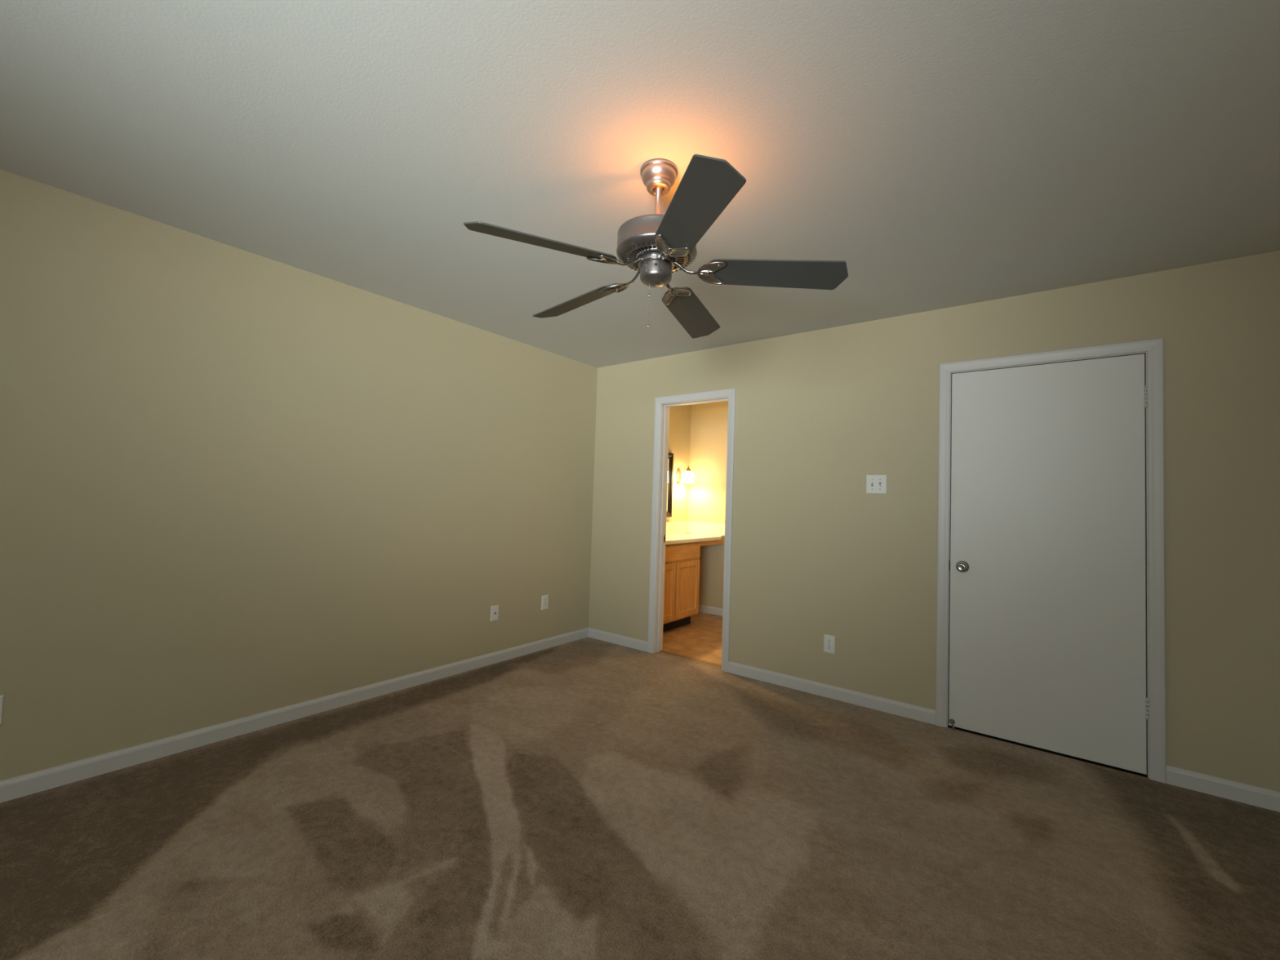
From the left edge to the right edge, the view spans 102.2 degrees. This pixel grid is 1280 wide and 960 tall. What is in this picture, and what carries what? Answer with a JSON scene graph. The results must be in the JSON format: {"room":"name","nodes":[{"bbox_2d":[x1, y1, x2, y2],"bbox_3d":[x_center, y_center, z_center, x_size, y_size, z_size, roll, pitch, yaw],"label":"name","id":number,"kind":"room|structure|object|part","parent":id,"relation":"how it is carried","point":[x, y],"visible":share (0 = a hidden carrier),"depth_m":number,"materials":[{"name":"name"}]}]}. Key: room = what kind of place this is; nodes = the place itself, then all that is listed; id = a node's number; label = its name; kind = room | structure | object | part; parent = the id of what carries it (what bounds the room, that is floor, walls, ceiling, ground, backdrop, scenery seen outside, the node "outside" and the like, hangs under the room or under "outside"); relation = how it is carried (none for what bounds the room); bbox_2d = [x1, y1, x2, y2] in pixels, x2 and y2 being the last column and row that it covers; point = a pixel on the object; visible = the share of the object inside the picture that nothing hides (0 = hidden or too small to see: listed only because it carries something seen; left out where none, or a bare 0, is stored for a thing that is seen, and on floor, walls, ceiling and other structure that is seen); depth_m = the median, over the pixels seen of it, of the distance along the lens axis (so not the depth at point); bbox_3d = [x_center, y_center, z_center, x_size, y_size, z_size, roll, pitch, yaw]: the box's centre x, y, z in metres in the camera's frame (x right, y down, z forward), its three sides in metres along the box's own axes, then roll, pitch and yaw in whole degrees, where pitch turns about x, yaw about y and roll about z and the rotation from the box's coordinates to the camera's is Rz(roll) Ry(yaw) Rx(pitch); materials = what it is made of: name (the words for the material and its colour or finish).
{"room":"empty bedroom","nodes":[
{"label":"empty bedroom","id":0,"kind":"room"},
{"bbox_2d":[0,168,691,781],"bbox_3d":[-1.702,0.139,3.109,0.120,2.540,7.580,0,-3,37],"label":"wall","id":1,"kind":"structure","parent":0,"point":[235,483],"depth_m":2.59,"materials":[{"name":"paint"}]},
{"bbox_2d":[0,694,4,725],"bbox_3d":[-2.487,0.889,1.970,0.008,0.114,0.070,0,-3,37],"label":"outlet","id":2,"kind":"object","parent":1,"relation":"attached to","point":[2,697],"visible":1,"depth_m":1.99,"materials":[{"name":"white plastic"}]},
{"bbox_2d":[0,627,588,803],"bbox_3d":[-2.179,1.228,2.374,0.013,0.080,5.700,0,-3,37],"label":"baseboard","id":3,"kind":"structure","parent":1,"relation":"attached to","point":[14,788],"depth_m":2.58,"materials":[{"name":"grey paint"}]},
{"bbox_2d":[490,604,498,621],"bbox_3d":[-1.076,0.989,3.829,0.013,0.112,0.068,0,-3,37],"label":"outlet","id":4,"kind":"object","parent":1,"relation":"attached to","point":[494,609],"visible":1,"depth_m":3.82,"materials":[{"name":"white plastic"}]},
{"bbox_2d":[541,595,548,609],"bbox_3d":[-0.777,1.002,4.226,0.008,0.114,0.070,0,-3,37],"label":"outlet","id":5,"kind":"object","parent":1,"relation":"attached to","point":[544,599],"visible":1,"depth_m":4.22,"materials":[{"name":"white plastic"}]},
{"bbox_2d":[666,453,673,516],"bbox_3d":[0.133,0.039,5.405,0.028,0.700,0.730,0,-3,37],"label":"wall mirror","id":6,"kind":"object","parent":1,"relation":"attached to","point":[670,462],"visible":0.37,"depth_m":5.66,"materials":[{"name":"black paint"}]},
{"bbox_2d":[666,458,669,511],"bbox_3d":[0.126,0.039,5.411,0.008,0.584,0.614,0,-3,37],"label":"mirror glass","id":7,"kind":"object","parent":6,"relation":"attached to","point":[668,488],"depth_m":5.64,"materials":[{"name":"white"}]},
{"bbox_2d":[666,521,688,534],"bbox_3d":[0.127,0.513,5.405,0.020,0.130,1.439,0,-3,37],"label":"backsplash","id":8,"kind":"structure","parent":1,"relation":"attached to","point":[677,527],"depth_m":5.77,"materials":[{"name":"stone"}]},
{"bbox_2d":[675,466,694,484],"bbox_3d":[0.514,-0.053,5.766,0.201,0.212,0.142,0,-3,37],"label":"wall sconce","id":9,"kind":"object","parent":1,"relation":"attached to","point":[688,477],"visible":1,"depth_m":5.72,"materials":[{"name":"white glass"}]},
{"bbox_3d":[0.440,-0.044,5.821,0.016,0.194,0.097,0,-3,37],"label":"plate","id":10,"kind":"part","parent":9,"relation":"part of","materials":[{"name":"gold metal"}]},
{"bbox_3d":[0.537,-0.033,5.747,0.142,0.128,0.142,0,-3,37],"label":"lamp shade","id":11,"kind":"part","parent":9,"relation":"part of","materials":[{"name":"white glass"}]},
{"bbox_2d":[0,0,1279,368],"bbox_3d":[0.162,-1.173,1.778,4.690,0.100,7.580,0,-3,37],"label":"ceiling","id":12,"kind":"structure","parent":0,"point":[949,153],"depth_m":1.70,"materials":[{"name":"white paint"}]},
{"bbox_2d":[463,154,848,338],"bbox_3d":[0.036,-0.834,1.899,1.247,0.576,1.268,0,-3,37],"label":"ceiling fan","id":13,"kind":"object","parent":12,"relation":"hanging from","point":[656,246],"visible":1,"depth_m":1.78,"materials":[{"name":"black wood"}]},
{"bbox_3d":[-0.305,-0.756,1.646,0.496,0.006,0.142,0,16,-30],"label":"blade","id":14,"kind":"part","parent":13,"relation":"part of","materials":[{"name":"laminate"}]},
{"bbox_3d":[-0.256,-0.736,2.136,0.496,0.006,0.142,-4,11,42],"label":"blade","id":15,"kind":"part","parent":13,"relation":"part of","materials":[{"name":"black wood"}]},
{"bbox_3d":[0.031,-0.626,1.847,0.006,0.162,0.006,0,-3,37],"label":"pull chain","id":16,"kind":"part","parent":13,"relation":"part of","materials":[{"name":"silver metal"}]},
{"bbox_3d":[0.226,-0.717,2.241,0.142,0.006,0.496,-17,-12,21],"label":"blade","id":17,"kind":"part","parent":13,"relation":"part of","materials":[{"name":"black wood"}]},
{"bbox_3d":[0.146,-0.749,1.447,0.142,0.006,0.496,19,-3,-12],"label":"blade","id":18,"kind":"part","parent":13,"relation":"part of","materials":[{"name":"laminate"}]},
{"bbox_3d":[0.474,-0.725,1.815,0.496,0.006,0.142,4,-18,6],"label":"blade","id":19,"kind":"part","parent":13,"relation":"part of","materials":[{"name":"black wood"}]},
{"bbox_2d":[0,636,1279,959],"bbox_3d":[-0.226,1.338,1.279,4.450,0.102,6.325,0,-3,37],"label":"floor","id":20,"kind":"structure","parent":0,"point":[586,798],"depth_m":1.89,"materials":[{"name":"beige carpet"}]},
{"bbox_2d":[662,612,722,665],"bbox_3d":[0.953,1.504,4.655,2.250,0.098,1.542,0,-3,37],"label":"floor","id":21,"kind":"structure","parent":0,"point":[701,639],"depth_m":4.68,"materials":[{"name":"brown tile"}]},
{"bbox_2d":[662,541,700,631],"bbox_3d":[0.149,1.023,5.047,0.485,0.838,0.905,0,-3,37],"label":"vanity cabinet","id":22,"kind":"object","parent":21,"relation":"on","point":[682,571],"visible":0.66,"depth_m":5.00,"materials":[{"name":"brown wood"}]},
{"bbox_3d":[0.202,1.047,4.732,0.019,0.534,0.418,0,-3,37],"label":"cabinet door","id":23,"kind":"part","parent":22,"relation":"part of","materials":[{"name":"brown wood"}]},
{"bbox_3d":[0.348,0.695,4.922,0.019,0.148,0.862,0,-3,37],"label":"drawer","id":24,"kind":"part","parent":22,"relation":"part of","materials":[{"name":"brown wood"}]},
{"bbox_3d":[0.470,1.069,5.085,0.019,0.534,0.418,0,-3,37],"label":"cabinet door","id":25,"kind":"part","parent":22,"relation":"part of","materials":[{"name":"brown wood"}]},
{"bbox_2d":[665,521,724,544],"bbox_3d":[0.321,0.574,5.255,0.511,0.250,1.439,0,-3,37],"label":"countertop","id":26,"kind":"structure","parent":22,"relation":"on","point":[677,532],"depth_m":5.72,"materials":[{"name":"stone"}]},
{"bbox_2d":[699,538,723,546],"bbox_3d":[0.756,0.664,5.501,0.030,0.052,0.514,0,-3,37],"label":"rail","id":27,"kind":"object","parent":22,"relation":"attached to","point":[717,541],"visible":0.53,"depth_m":5.48,"materials":[{"name":"brown wood"}]},
{"bbox_2d":[688,400,728,608],"bbox_3d":[1.493,0.326,5.363,2.250,2.540,0.120,0,-3,37],"label":"wall","id":28,"kind":"structure","parent":0,"point":[708,420],"depth_m":5.83,"materials":[{"name":"paint"}]},
{"bbox_2d":[698,604,723,616],"bbox_3d":[1.422,1.451,5.263,2.237,0.080,0.013,0,-3,37],"label":"baseboard","id":29,"kind":"structure","parent":28,"relation":"attached to","point":[702,608],"depth_m":5.74,"materials":[{"name":"grey paint"}]},
{"bbox_2d":[588,250,1279,791],"bbox_3d":[1.380,0.198,3.392,4.450,2.440,0.115,0,-3,37],"label":"wall","id":30,"kind":"structure","parent":0,"point":[815,554],"depth_m":3.12,"materials":[{"name":"paint"}]},
{"bbox_2d":[588,627,647,651],"bbox_3d":[-0.197,1.368,4.435,0.657,0.080,0.013,0,-3,37],"label":"baseboard","id":31,"kind":"structure","parent":30,"relation":"attached to","point":[642,645],"depth_m":4.42,"materials":[{"name":"grey paint"}]},
{"bbox_2d":[662,427,669,649],"bbox_3d":[0.468,0.367,4.156,0.735,2.102,0.016,0,-3,37],"label":"trim","id":32,"kind":"structure","parent":30,"relation":"attached to","point":[668,428],"depth_m":4.34,"materials":[{"name":"grey paint"}]},
{"bbox_2d":[659,649,721,666],"bbox_3d":[0.408,1.421,4.081,0.645,0.026,0.039,0,-3,37],"label":"threshold","id":33,"kind":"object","parent":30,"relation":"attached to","point":[663,651],"depth_m":4.07,"materials":[{"name":"brown wood"}]},
{"bbox_2d":[647,387,735,672],"bbox_3d":[0.423,0.363,4.097,0.735,2.102,0.132,0,-3,37],"label":"trim","id":34,"kind":"structure","parent":30,"relation":"attached to","point":[662,404],"depth_m":4.23,"materials":[{"name":"grey paint"}]},
{"bbox_2d":[823,634,835,653],"bbox_3d":[1.236,1.072,3.370,0.070,0.114,0.008,0,-3,37],"label":"outlet","id":35,"kind":"object","parent":30,"relation":"attached to","point":[828,640],"visible":1,"depth_m":3.37,"materials":[{"name":"white plastic"}]},
{"bbox_2d":[826,644,831,649],"bbox_3d":[1.234,1.091,3.367,0.034,0.028,0.003,0,-3,37],"label":"socket","id":36,"kind":"object","parent":35,"relation":"attached to","point":[828,646],"depth_m":3.37,"materials":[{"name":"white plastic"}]},
{"bbox_2d":[826,639,831,643],"bbox_3d":[1.235,1.052,3.369,0.034,0.028,0.003,0,-3,37],"label":"socket","id":37,"kind":"object","parent":35,"relation":"attached to","point":[828,641],"depth_m":3.37,"materials":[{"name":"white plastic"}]},
{"bbox_2d":[728,661,935,724],"bbox_3d":[1.182,1.373,3.390,1.333,0.080,0.013,0,-3,37],"label":"baseboard","id":38,"kind":"structure","parent":30,"relation":"attached to","point":[881,704],"depth_m":3.32,"materials":[{"name":"grey paint"}]},
{"bbox_2d":[866,475,886,493],"bbox_3d":[1.482,0.027,3.241,0.119,0.117,0.020,0,-3,37],"label":"light switch","id":39,"kind":"object","parent":30,"relation":"attached to","point":[875,484],"visible":1,"depth_m":3.24,"materials":[{"name":"white plastic"}]},
{"bbox_2d":[948,353,1149,774],"bbox_3d":[2.119,0.396,2.731,0.824,2.040,0.098,0,-3,37],"label":"door","id":40,"kind":"structure","parent":30,"relation":"in","point":[1047,617],"depth_m":2.71,"materials":[{"name":"paint"}]},
{"bbox_3d":[1.826,0.493,2.927,0.066,0.066,0.062,0,-3,37],"label":"knob","id":41,"kind":"part","parent":40,"relation":"part of","materials":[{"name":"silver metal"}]},
{"bbox_2d":[935,337,1166,783],"bbox_3d":[2.154,0.367,2.785,0.945,2.108,0.132,0,-3,37],"label":"trim","id":42,"kind":"structure","parent":30,"relation":"attached to","point":[1153,349],"depth_m":2.51,"materials":[{"name":"grey paint"}]},
{"bbox_2d":[1166,764,1279,812],"bbox_3d":[2.771,1.379,2.185,0.768,0.080,0.013,0,-3,37],"label":"baseboard","id":43,"kind":"structure","parent":30,"relation":"attached to","point":[1260,797],"depth_m":2.30,"materials":[{"name":"grey paint"}]}
]}

